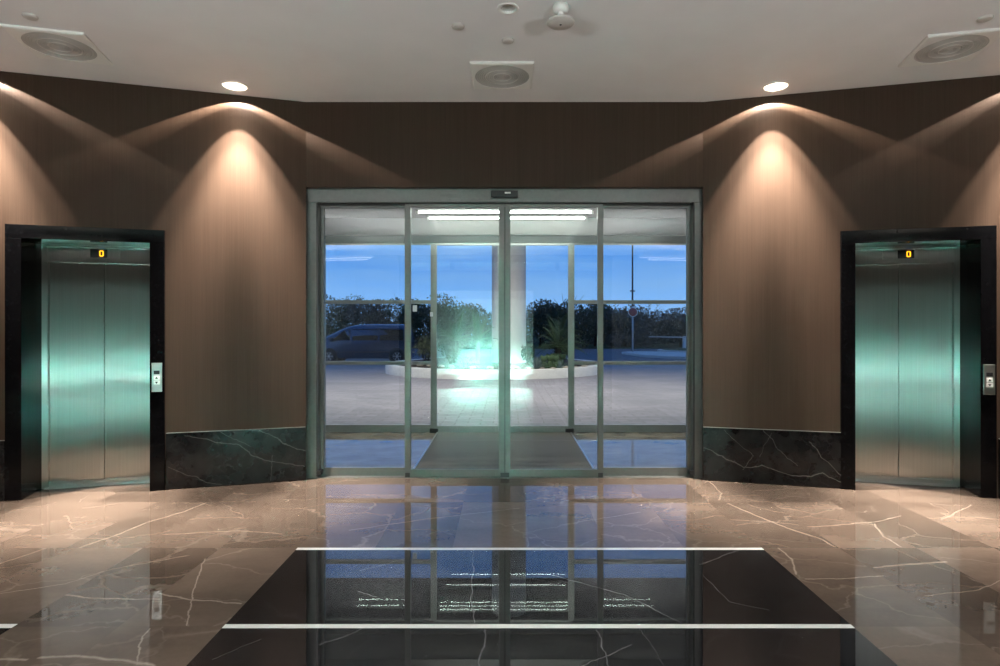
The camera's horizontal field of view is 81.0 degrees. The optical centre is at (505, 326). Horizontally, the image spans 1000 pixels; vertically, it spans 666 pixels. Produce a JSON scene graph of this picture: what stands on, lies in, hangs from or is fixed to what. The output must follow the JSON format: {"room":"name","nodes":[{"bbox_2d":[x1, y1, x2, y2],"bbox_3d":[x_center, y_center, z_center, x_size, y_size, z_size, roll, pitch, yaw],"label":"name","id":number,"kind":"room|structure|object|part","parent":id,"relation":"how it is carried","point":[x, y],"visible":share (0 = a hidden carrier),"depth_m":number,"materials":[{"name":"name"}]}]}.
{"room":"lobby","nodes":[
{"label":"lobby","id":0,"kind":"room"},
{"bbox_2d":[0,71,305,489],"bbox_3d":[-4.194,-0.356,5.178,4.600,3.713,0.160,0,0,-16],"label":"wall","id":1,"kind":"structure","parent":0,"point":[223,176],"depth_m":5.47,"materials":[{"name":"brown wood"}]},
{"bbox_2d":[5,224,164,500],"bbox_3d":[-3.786,0.306,5.417,1.224,2.388,0.487,0,0,-16],"label":"elevator","id":2,"kind":"object","parent":1,"relation":"attached to","point":[85,306],"visible":0.95,"depth_m":5.49,"materials":[{"name":"silver metal"}]},
{"bbox_3d":[-4.298,0.366,5.467,0.068,2.268,0.105,0,0,-16],"label":"steel post","id":3,"kind":"part","parent":2,"relation":"part of","materials":[{"name":"silver metal"}]},
{"bbox_3d":[-4.055,0.440,5.543,0.441,2.096,0.035,0,0,-16],"label":"door","id":4,"kind":"part","parent":2,"relation":"part of","materials":[{"name":"silver metal"}]},
{"bbox_3d":[-3.832,1.494,5.574,0.924,0.012,0.120,0,0,-16],"label":"sill","id":5,"kind":"part","parent":2,"relation":"part of","materials":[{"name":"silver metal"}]},
{"bbox_3d":[-3.862,-0.696,5.537,0.380,0.092,0.009,0,0,-16],"label":"display plate","id":6,"kind":"part","parent":2,"relation":"part of","materials":[{"name":"silver metal"}]},
{"bbox_3d":[-3.819,-0.757,5.530,0.884,0.022,0.050,0,0,-16],"label":"header trim","id":7,"kind":"part","parent":2,"relation":"part of","materials":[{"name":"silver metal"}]},
{"bbox_3d":[-3.838,-0.686,5.595,0.888,0.163,0.115,0,0,-16],"label":"header panel","id":8,"kind":"part","parent":2,"relation":"part of","materials":[{"name":"silver metal"}]},
{"bbox_3d":[-3.626,0.440,5.667,0.441,2.096,0.035,0,0,-16],"label":"door","id":9,"kind":"part","parent":2,"relation":"part of","materials":[{"name":"silver metal"}]},
{"bbox_3d":[-3.191,0.460,5.348,0.086,0.264,0.012,0,0,-16],"label":"call panel","id":10,"kind":"part","parent":2,"relation":"part of","materials":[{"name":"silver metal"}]},
{"bbox_2d":[0,427,302,440],"bbox_3d":[-4.171,0.979,5.100,4.600,0.004,0.042,0,0,-16],"label":"trim","id":11,"kind":"structure","parent":1,"relation":"attached to","point":[285,427],"depth_m":5.53,"materials":[{"name":"grey metal"}]},
{"bbox_2d":[0,427,305,500],"bbox_3d":[-4.171,1.238,5.101,4.600,0.516,0.045,0,0,-16],"label":"baseboard","id":12,"kind":"structure","parent":1,"relation":"attached to","point":[216,458],"depth_m":5.53,"materials":[{"name":"black stone"}]},
{"bbox_2d":[0,478,999,665],"bbox_3d":[0.004,1.559,-0.225,12.969,0.121,12.350,0,0,0],"label":"floor","id":13,"kind":"structure","parent":0,"point":[128,574],"depth_m":4.13,"materials":[{"name":"brown stone"}]},
{"bbox_2d":[0,624,16,627],"bbox_3d":[-3.252,1.498,-0.708,1.575,0.001,7.318,0,0,0],"label":"floor strip","id":14,"kind":"object","parent":13,"relation":"on","point":[1,625],"visible":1,"depth_m":2.94,"materials":[{"name":"white stone"}]},
{"bbox_2d":[187,550,897,665],"bbox_3d":[0.161,1.509,-0.315,3.150,0.021,8.570,0,0,0],"label":"inlay","id":15,"kind":"object","parent":13,"relation":"in","point":[311,586],"visible":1,"depth_m":3.09,"materials":[{"name":"stone"}]},
{"bbox_2d":[222,548,853,627],"bbox_3d":[0.161,1.498,-0.200,3.150,0.001,8.339,0,0,0],"label":"floor strip","id":16,"kind":"object","parent":15,"relation":"on","point":[225,625],"visible":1,"depth_m":2.94,"materials":[{"name":"silver metal"}]},
{"bbox_2d":[0,0,999,101],"bbox_3d":[0.004,-2.214,-0.270,12.969,0.012,12.260,0,0,0],"label":"ceiling","id":17,"kind":"structure","parent":0,"point":[294,50],"depth_m":4.59,"materials":[{"name":"white paint"}]},
{"bbox_2d":[21,12,38,20],"bbox_3d":[-3.379,-2.200,4.153,0.096,0.016,0.096,0,0,0],"label":"ceiling disc cover","id":18,"kind":"object","parent":17,"relation":"attached to","point":[29,16],"visible":1,"depth_m":4.14,"materials":[{"name":"grey plastic"}]},
{"bbox_2d":[0,24,112,64],"bbox_3d":[-3.490,-2.198,4.580,0.536,0.020,0.536,0,0,-14],"label":"air vent","id":19,"kind":"object","parent":17,"relation":"attached to","point":[44,43],"visible":1,"depth_m":4.54,"materials":[{"name":"white metal"}]},
{"bbox_2d":[21,32,96,60],"bbox_3d":[-3.490,-2.193,4.580,0.479,0.004,0.479,0,0,27],"label":"grille","id":20,"kind":"object","parent":19,"relation":"attached to","point":[63,46],"depth_m":4.57,"materials":[{"name":"grey plastic"}]},
{"bbox_2d":[220,80,248,91],"bbox_3d":[-2.482,-2.244,5.358,0.244,0.084,0.244,0,0,0],"label":"recessed light","id":21,"kind":"object","parent":17,"relation":"in","point":[237,85],"visible":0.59,"depth_m":5.43,"materials":[{"name":"white ceramic"}]},
{"bbox_2d":[451,23,464,30],"bbox_3d":[-0.352,-2.200,4.291,0.096,0.016,0.096,0,0,0],"label":"ceiling disc cover","id":22,"kind":"object","parent":17,"relation":"attached to","point":[456,26],"visible":1,"depth_m":4.27,"materials":[{"name":"grey plastic"}]},
{"bbox_2d":[470,61,533,88],"bbox_3d":[-0.034,-2.198,5.093,0.534,0.021,0.546,0,0,0],"label":"air vent","id":23,"kind":"object","parent":17,"relation":"attached to","point":[485,74],"visible":1,"depth_m":5.07,"materials":[{"name":"white metal"}]},
{"bbox_2d":[475,65,528,87],"bbox_3d":[-0.034,-2.193,5.130,0.479,0.004,0.479,0,0,26],"label":"grille","id":24,"kind":"object","parent":23,"relation":"attached to","point":[486,76],"depth_m":5.12,"materials":[{"name":"grey plastic"}]},
{"bbox_2d":[497,2,518,14],"bbox_3d":[0.014,-2.244,4.056,0.154,0.084,0.154,0,0,0],"label":"recessed light","id":25,"kind":"object","parent":17,"relation":"in","point":[507,6],"visible":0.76,"depth_m":4.09,"materials":[{"name":"white plastic"}]},
{"bbox_2d":[502,37,513,43],"bbox_3d":[0.015,-2.200,4.501,0.096,0.016,0.096,0,0,0],"label":"ceiling disc cover","id":26,"kind":"object","parent":17,"relation":"attached to","point":[506,40],"visible":1,"depth_m":4.48,"materials":[{"name":"grey plastic"}]},
{"bbox_2d":[546,1,574,29],"bbox_3d":[0.375,-2.140,4.020,0.194,0.135,0.194,0,0,0],"label":"security camera","id":27,"kind":"object","parent":17,"relation":"attached to","point":[560,20],"visible":1,"depth_m":3.99,"materials":[{"name":"white plastic"}]},
{"bbox_2d":[762,81,790,91],"bbox_3d":[2.478,-2.244,5.369,0.244,0.084,0.244,0,0,0],"label":"recessed light","id":28,"kind":"object","parent":17,"relation":"in","point":[776,85],"visible":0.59,"depth_m":5.44,"materials":[{"name":"white ceramic"}]},
{"bbox_2d":[898,28,999,66],"bbox_3d":[3.510,-2.198,4.620,0.536,0.020,0.536,0,0,13],"label":"air vent","id":29,"kind":"object","parent":17,"relation":"attached to","point":[962,46],"visible":1,"depth_m":4.59,"materials":[{"name":"white metal"}]},
{"bbox_2d":[914,35,988,62],"bbox_3d":[3.510,-2.193,4.620,0.479,0.004,0.479,0,0,24],"label":"grille","id":30,"kind":"object","parent":29,"relation":"attached to","point":[943,48],"depth_m":4.61,"materials":[{"name":"grey plastic"}]},
{"bbox_2d":[976,14,993,22],"bbox_3d":[3.423,-2.200,4.180,0.096,0.016,0.096,0,0,0],"label":"ceiling disc cover","id":31,"kind":"object","parent":17,"relation":"attached to","point":[985,18],"visible":1,"depth_m":4.16,"materials":[{"name":"grey plastic"}]},
{"bbox_2d":[306,102,702,188],"bbox_3d":[-0.015,-1.792,5.820,3.935,0.841,0.160,0,0,0],"label":"wall","id":32,"kind":"structure","parent":0,"point":[350,145],"depth_m":5.74,"materials":[{"name":"brown wood"}]},
{"bbox_2d":[306,189,702,477],"bbox_3d":[-0.014,0.066,5.880,3.942,2.888,0.260,0,0,0],"label":"door","id":33,"kind":"structure","parent":32,"relation":"in","point":[317,200],"depth_m":5.82,"materials":[{"name":"grey metal"}]},
{"bbox_3d":[-1.927,0.133,5.885,0.117,2.735,0.170,0,0,0],"label":"post","id":34,"kind":"part","parent":33,"relation":"part of","materials":[{"name":"grey metal"}]},
{"bbox_2d":[320,205,404,475],"bbox_3d":[-1.425,0.138,5.902,0.881,2.725,0.045,0,0,0],"label":"light","id":35,"kind":"object","parent":33,"relation":"on","point":[327,471],"depth_m":5.88,"materials":[{"name":"clear glass"}]},
{"bbox_2d":[603,205,690,475],"bbox_3d":[1.401,0.138,5.902,0.911,2.725,0.045,0,0,0],"label":"light","id":36,"kind":"object","parent":33,"relation":"on","point":[607,471],"depth_m":5.88,"materials":[{"name":"clear glass"}]},
{"bbox_3d":[1.907,0.133,5.885,0.099,2.735,0.170,0,0,0],"label":"post","id":37,"kind":"part","parent":33,"relation":"part of","materials":[{"name":"grey metal"}]},
{"bbox_2d":[325,432,685,467],"bbox_3d":[0.010,1.561,7.200,5.560,0.118,2.500,0,0,0],"label":"floor","id":38,"kind":"structure","parent":0,"point":[342,449],"depth_m":7.23,"materials":[{"name":"beige stone"}]},
{"bbox_2d":[413,432,593,467],"bbox_3d":[-0.025,1.494,7.140,1.910,0.013,2.320,0,0,0],"label":"entrance mat","id":39,"kind":"object","parent":38,"relation":"on","point":[446,449],"visible":0.68,"depth_m":7.05,"materials":[{"name":"dark grey carpet"}]},
{"bbox_2d":[325,208,685,217],"bbox_3d":[0.010,-1.420,7.155,5.560,0.120,2.510,0,0,0],"label":"ceiling","id":40,"kind":"structure","parent":0,"point":[329,213],"depth_m":7.01,"materials":[{"name":"grey paint"}]},
{"bbox_2d":[415,209,594,213],"bbox_3d":[-0.015,-1.339,6.800,2.070,0.046,0.120,0,0,0],"label":"tube light","id":41,"kind":"object","parent":40,"relation":"attached to","point":[591,211],"visible":0.85,"depth_m":6.78,"materials":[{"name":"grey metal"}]},
{"bbox_2d":[325,218,685,235],"bbox_3d":[0.010,-1.260,7.330,5.560,0.220,0.060,0,0,0],"label":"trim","id":42,"kind":"structure","parent":40,"relation":"attached to","point":[333,226],"depth_m":7.30,"materials":[{"name":"grey paint"}]},
{"bbox_2d":[426,215,587,219],"bbox_3d":[0.015,-1.339,7.180,1.970,0.046,0.120,0,0,0],"label":"tube light","id":43,"kind":"object","parent":40,"relation":"attached to","point":[429,217],"visible":0.85,"depth_m":7.16,"materials":[{"name":"grey metal"}]},
{"bbox_2d":[702,75,999,497],"bbox_3d":[4.181,-0.356,5.245,4.600,3.713,0.160,0,0,14],"label":"wall","id":44,"kind":"structure","parent":0,"point":[783,175],"depth_m":5.50,"materials":[{"name":"brown wood"}]},
{"bbox_2d":[703,427,999,497],"bbox_3d":[4.161,1.238,5.168,4.600,0.516,0.042,0,0,14],"label":"baseboard","id":45,"kind":"structure","parent":44,"relation":"attached to","point":[796,458],"depth_m":5.56,"materials":[{"name":"black stone"}]},
{"bbox_2d":[707,427,999,438],"bbox_3d":[4.160,0.979,5.167,4.600,0.004,0.045,0,0,14],"label":"trim","id":46,"kind":"structure","parent":44,"relation":"attached to","point":[707,427],"depth_m":5.58,"materials":[{"name":"grey metal"}]},
{"bbox_2d":[840,225,996,498],"bbox_3d":[3.748,0.306,5.477,1.224,2.388,0.487,0,0,14],"label":"elevator","id":47,"kind":"object","parent":44,"relation":"attached to","point":[918,306],"visible":0.93,"depth_m":5.55,"materials":[{"name":"silver metal"}]},
{"bbox_3d":[3.580,0.440,5.722,0.441,2.096,0.035,0,0,14],"label":"door","id":48,"kind":"part","parent":47,"relation":"part of","materials":[{"name":"silver metal"}]},
{"bbox_3d":[3.794,-0.686,5.657,0.888,0.163,0.115,0,0,14],"label":"header panel","id":49,"kind":"part","parent":47,"relation":"part of","materials":[{"name":"silver metal"}]},
{"bbox_3d":[3.777,-0.757,5.592,0.884,0.022,0.050,0,0,14],"label":"header trim","id":50,"kind":"part","parent":47,"relation":"part of","materials":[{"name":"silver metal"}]},
{"bbox_3d":[3.820,-0.696,5.600,0.380,0.092,0.009,0,0,14],"label":"display plate","id":51,"kind":"part","parent":47,"relation":"part of","materials":[{"name":"silver metal"}]},
{"bbox_3d":[3.788,1.494,5.635,0.924,0.012,0.120,0,0,14],"label":"sill","id":52,"kind":"part","parent":47,"relation":"part of","materials":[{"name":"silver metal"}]},
{"bbox_3d":[4.013,0.440,5.611,0.441,2.096,0.035,0,0,14],"label":"door","id":53,"kind":"part","parent":47,"relation":"part of","materials":[{"name":"silver metal"}]},
{"bbox_3d":[4.258,0.366,5.543,0.068,2.268,0.105,0,0,14],"label":"steel post","id":54,"kind":"part","parent":47,"relation":"part of","materials":[{"name":"silver metal"}]},
{"bbox_3d":[4.225,0.460,5.115,0.086,0.264,0.012,0,0,14],"label":"call panel","id":55,"kind":"part","parent":47,"relation":"part of","materials":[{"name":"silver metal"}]},
{"bbox_3d":[0.000,-3.125,8.380,32.000,9.350,0.160,0,0,0],"label":"wall","id":56,"kind":"structure","parent":0,"visible":0},
{"bbox_2d":[325,236,685,432],"bbox_3d":[0.010,0.080,8.367,5.560,2.840,0.185,0,0,0],"label":"door","id":57,"kind":"structure","parent":56,"relation":"in","point":[434,241],"depth_m":8.31,"materials":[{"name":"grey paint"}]},
{"label":"outside","id":58,"kind":"structure","parent":0,"visible":0},
{"bbox_2d":[326,365,685,425],"bbox_3d":[0.000,1.628,18.875,80.000,0.252,20.850,0,0,0],"label":"pavement","id":59,"kind":"structure","parent":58,"point":[355,394],"depth_m":12.74,"materials":[{"name":"grey concrete"}]},
{"bbox_2d":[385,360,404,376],"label":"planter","id":60,"kind":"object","parent":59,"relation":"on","point":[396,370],"depth_m":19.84,"materials":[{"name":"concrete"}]},
{"bbox_2d":[411,358,430,377],"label":"planter","id":61,"kind":"object","parent":59,"relation":"on","point":[423,371],"depth_m":18.86,"materials":[{"name":"concrete"}]},
{"bbox_2d":[411,335,439,360],"bbox_3d":[-2.736,0.793,20.191,0.793,1.071,0.981,0,0,31],"label":"shrub","id":62,"kind":"object","parent":61,"relation":"in","point":[427,347],"visible":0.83,"depth_m":20.10,"materials":[{"name":"green plant"}]},
{"bbox_2d":[437,357,497,379],"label":"planter","id":63,"kind":"object","parent":59,"relation":"on","point":[480,372],"depth_m":18.32,"materials":[{"name":"concrete"}]},
{"bbox_2d":[437,327,461,358],"bbox_3d":[-2.147,0.646,22.633,1.022,1.286,1.043,0,0,-28],"label":"shrub","id":64,"kind":"object","parent":63,"relation":"in","point":[442,337],"visible":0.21,"depth_m":22.54,"materials":[{"name":"green plant"}]},
{"bbox_2d":[439,338,463,363],"bbox_3d":[-1.913,0.838,20.022,0.758,0.951,0.844,0,0,28],"label":"shrub","id":65,"kind":"object","parent":63,"relation":"in","point":[446,348],"visible":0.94,"depth_m":19.92,"materials":[{"name":"green plant"}]},
{"bbox_2d":[429,310,487,362],"bbox_3d":[-1.668,0.350,20.319,2.117,1.896,2.107,0,0,0],"label":"palm","id":66,"kind":"object","parent":63,"relation":"in","point":[457,335],"visible":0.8,"depth_m":20.22,"materials":[{"name":"green plant"}]},
{"bbox_2d":[451,356,474,367],"bbox_3d":[-1.355,1.127,18.942,0.866,0.392,0.903,0,0,-36],"label":"agave","id":67,"kind":"object","parent":63,"relation":"in","point":[464,362],"visible":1,"depth_m":18.85,"materials":[{"name":"green plant"}]},
{"bbox_2d":[462,310,495,364],"bbox_3d":[-0.908,0.311,19.353,1.241,1.997,1.490,0,0,24],"label":"banana plant","id":68,"kind":"object","parent":63,"relation":"on","point":[478,333],"visible":0.94,"depth_m":19.43,"materials":[{"name":"green plant"}]},
{"bbox_3d":[-0.950,0.809,19.500,0.180,1.002,0.171,0,0,0],"label":"stem","id":69,"kind":"part","parent":68,"relation":"part of","materials":[{"name":"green plant"}]},
{"bbox_2d":[492,246,525,362],"bbox_3d":[0.100,-2.580,20.600,1.200,8.760,1.200,0,0,0],"label":"column","id":70,"kind":"structure","parent":59,"relation":"on","point":[517,253],"depth_m":20.15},
{"bbox_2d":[510,357,567,379],"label":"planter","id":71,"kind":"object","parent":59,"relation":"on","point":[523,373],"depth_m":18.43,"materials":[{"name":"concrete"}]},
{"bbox_2d":[520,344,534,363],"bbox_3d":[0.739,0.927,19.980,0.544,0.759,0.540,0,0,0],"label":"shrub","id":72,"kind":"object","parent":71,"relation":"in","point":[528,352],"visible":0.99,"depth_m":19.90,"materials":[{"name":"green plant"}]},
{"bbox_2d":[525,356,548,368],"bbox_3d":[0.975,1.143,18.797,0.952,0.431,0.994,0,0,-36],"label":"agave","id":73,"kind":"object","parent":71,"relation":"in","point":[535,364],"visible":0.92,"depth_m":18.68,"materials":[{"name":"green plant"}]},
{"bbox_2d":[540,355,558,368],"bbox_3d":[1.415,1.144,18.937,0.631,0.491,0.221,0,0,0],"label":"shrub","id":74,"kind":"object","parent":71,"relation":"in","point":[554,358],"visible":0.91,"depth_m":18.90,"materials":[{"name":"green plant"}]},
{"bbox_2d":[546,353,565,365],"bbox_3d":[1.667,1.103,19.500,0.674,0.498,0.149,0,0,8],"label":"shrub","id":75,"kind":"object","parent":71,"relation":"in","point":[561,356],"visible":0.47,"depth_m":19.45,"materials":[{"name":"green plant"}]},
{"bbox_2d":[549,340,567,359],"bbox_3d":[1.947,0.899,20.509,0.681,0.849,0.729,0,0,-27],"label":"shrub","id":76,"kind":"object","parent":71,"relation":"in","point":[565,350],"visible":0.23,"depth_m":20.42,"materials":[{"name":"green plant"}]},
{"bbox_2d":[531,319,586,359],"bbox_3d":[1.775,0.543,19.611,2.030,1.619,1.665,0,0,0],"label":"palm","id":77,"kind":"object","parent":71,"relation":"in","point":[556,345],"visible":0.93,"depth_m":19.65,"materials":[{"name":"green plant"}]},
{"bbox_2d":[535,311,584,343],"bbox_3d":[2.005,0.355,21.590,1.911,1.902,1.575,0,0,0],"label":"palm","id":78,"kind":"object","parent":71,"relation":"in","point":[565,317],"visible":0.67,"depth_m":21.52,"materials":[{"name":"green plant"}]},
{"bbox_2d":[553,359,567,367],"bbox_3d":[1.716,1.207,19.036,0.727,0.329,0.759,0,0,-36],"label":"agave","id":79,"kind":"object","parent":71,"relation":"in","point":[559,361],"visible":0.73,"depth_m":18.93,"materials":[{"name":"green plant"}]},
{"bbox_2d":[574,359,596,376],"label":"planter","id":80,"kind":"object","parent":59,"relation":"on","point":[579,371],"depth_m":19.55,"materials":[{"name":"concrete"}]},
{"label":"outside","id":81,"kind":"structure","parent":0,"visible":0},
{"bbox_2d":[415,335,682,348],"bbox_3d":[5.000,1.883,83.700,150.000,0.340,72.600,0,0,0],"label":"verge","id":82,"kind":"structure","parent":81,"point":[589,346],"depth_m":51.38,"materials":[{"name":"green plant"}]},
{"bbox_2d":[326,312,333,334],"bbox_3d":[-17.404,-0.184,49.688,5.302,4.016,4.806,0,0,3],"label":"tree","id":83,"kind":"object","parent":82,"relation":"on","point":[327,333],"visible":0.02,"depth_m":50.88,"materials":[{"name":"green plant"}]},
{"bbox_2d":[326,294,363,336],"bbox_3d":[-14.863,-0.586,51.677,4.997,4.844,5.256,0,0,6],"label":"tree","id":84,"kind":"object","parent":82,"relation":"on","point":[339,321],"visible":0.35,"depth_m":50.99,"materials":[{"name":"green plant"}]},
{"bbox_2d":[343,296,394,328],"bbox_3d":[-11.735,-0.510,50.207,3.323,4.593,4.994,0,0,40],"label":"tree","id":85,"kind":"object","parent":82,"relation":"on","point":[369,313],"visible":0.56,"depth_m":49.67,"materials":[{"name":"green plant"}]},
{"bbox_2d":[385,294,430,341],"bbox_3d":[-8.540,-0.435,49.117,4.789,4.547,4.437,0,0,0],"label":"tree","id":86,"kind":"object","parent":82,"relation":"on","point":[416,317],"visible":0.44,"depth_m":48.88,"materials":[{"name":"green plant"}]},
{"bbox_2d":[415,293,463,346],"bbox_3d":[-5.971,-0.610,51.943,4.741,4.893,5.176,0,0,0],"label":"tree","id":87,"kind":"object","parent":82,"relation":"on","point":[441,308],"visible":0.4,"depth_m":50.70,"materials":[{"name":"green plant"}]},
{"bbox_2d":[440,303,491,346],"bbox_3d":[-3.209,-0.149,50.077,5.058,3.934,4.222,0,0,-22],"label":"tree","id":88,"kind":"object","parent":82,"relation":"on","point":[467,318],"visible":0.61,"depth_m":49.43,"materials":[{"name":"green plant"}]},
{"bbox_2d":[326,319,679,344],"bbox_3d":[2.011,0.352,58.496,52.432,3.316,3.500,0,0,0],"label":"undergrowth","id":89,"kind":"object","parent":82,"relation":"on","point":[531,341],"visible":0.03,"depth_m":57.88,"materials":[{"name":"green plant"}]},
{"bbox_2d":[481,312,529,345],"bbox_3d":[-0.487,-0.193,52.392,5.454,4.056,4.059,0,0,-26],"label":"tree","id":90,"kind":"object","parent":82,"relation":"on","point":[490,317],"visible":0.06,"depth_m":50.63,"materials":[{"name":"green plant"}]},
{"bbox_2d":[526,299,567,346],"bbox_3d":[3.683,-0.372,49.891,4.438,4.320,4.959,0,0,30],"label":"tree","id":91,"kind":"object","parent":82,"relation":"on","point":[535,324],"visible":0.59,"depth_m":49.32,"materials":[{"name":"green plant"}]},
{"bbox_2d":[540,295,596,343],"bbox_3d":[4.876,-0.529,47.932,5.293,4.632,3.087,0,0,34],"label":"tree","id":92,"kind":"object","parent":82,"relation":"on","point":[552,311],"visible":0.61,"depth_m":47.25,"materials":[{"name":"green plant"}]},
{"bbox_2d":[574,304,618,346],"bbox_3d":[7.968,-0.388,52.005,4.599,4.350,4.888,0,0,22],"label":"tree","id":93,"kind":"object","parent":82,"relation":"on","point":[594,310],"visible":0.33,"depth_m":51.36,"materials":[{"name":"green plant"}]},
{"bbox_2d":[603,307,651,347],"bbox_3d":[10.168,0.046,50.062,4.095,3.577,4.279,0,0,0],"label":"tree","id":94,"kind":"object","parent":82,"relation":"on","point":[622,334],"visible":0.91,"depth_m":49.09,"materials":[{"name":"green plant"}]},
{"bbox_2d":[623,299,670,346],"bbox_3d":[12.479,-0.366,52.804,5.393,4.392,4.791,0,0,-41],"label":"tree","id":95,"kind":"object","parent":82,"relation":"on","point":[641,314],"visible":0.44,"depth_m":52.13,"materials":[{"name":"green plant"}]},
{"bbox_2d":[651,305,685,346],"bbox_3d":[15.028,-0.065,51.207,5.294,3.774,3.912,0,0,-41],"label":"tree","id":96,"kind":"object","parent":82,"relation":"on","point":[675,326],"visible":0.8,"depth_m":50.04,"materials":[{"name":"green plant"}]},
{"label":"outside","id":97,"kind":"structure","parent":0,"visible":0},
{"bbox_2d":[345,349,685,360],"bbox_3d":[5.000,1.905,38.375,130.000,0.294,18.250,0,0,0],"label":"road","id":98,"kind":"structure","parent":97,"point":[608,354],"depth_m":36.09,"materials":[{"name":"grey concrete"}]},
{"bbox_2d":[326,324,414,360],"bbox_3d":[-7.075,0.838,29.250,4.850,1.950,2.100,0,0,0],"label":"van","id":99,"kind":"object","parent":98,"relation":"on","point":[366,341],"visible":0.77,"depth_m":28.33,"materials":[{"name":"blue paint"}]},
{"bbox_2d":[630,245,634,350],"bbox_3d":[9.658,-3.737,41.231,1.812,10.980,0.291,0,0,8],"label":"lamp post","id":100,"kind":"object","parent":98,"relation":"on","point":[632,290],"visible":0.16,"depth_m":41.34,"materials":[{"name":"grey metal"}]},
{"bbox_2d":[622,351,685,358],"bbox_3d":[18.469,1.732,32.979,23.706,0.240,7.173,0,0,14],"label":"traffic island","id":101,"kind":"object","parent":98,"relation":"on","point":[652,354],"visible":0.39,"depth_m":34.32,"materials":[{"name":"concrete"}]},
{"bbox_2d":[628,306,637,351],"bbox_3d":[8.220,0.152,37.938,0.610,3.000,0.133,0,0,0],"label":"road sign","id":102,"kind":"object","parent":101,"relation":"on","point":[632,312],"visible":0.98,"depth_m":37.89,"materials":[{"name":"grey metal"}]},
{"bbox_3d":[8.220,0.152,37.950,0.110,3.000,0.110,0,0,0],"label":"post","id":103,"kind":"part","parent":102,"relation":"part of","materials":[{"name":"grey metal"}]},
{"bbox_2d":[649,336,685,347],"bbox_3d":[13.250,1.222,46.955,3.702,1.060,0.590,0,0,0],"label":"barrier","id":104,"kind":"object","parent":98,"relation":"on","point":[683,337],"visible":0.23,"depth_m":46.68,"materials":[{"name":"white metal"}]},
{"bbox_2d":[658,348,685,351],"bbox_3d":[20.000,1.683,40.000,19.200,0.340,7.200,0,0,0],"label":"traffic island","id":105,"kind":"object","parent":98,"relation":"on","point":[667,349],"visible":0.12,"depth_m":39.32,"materials":[{"name":"concrete"}]}
]}

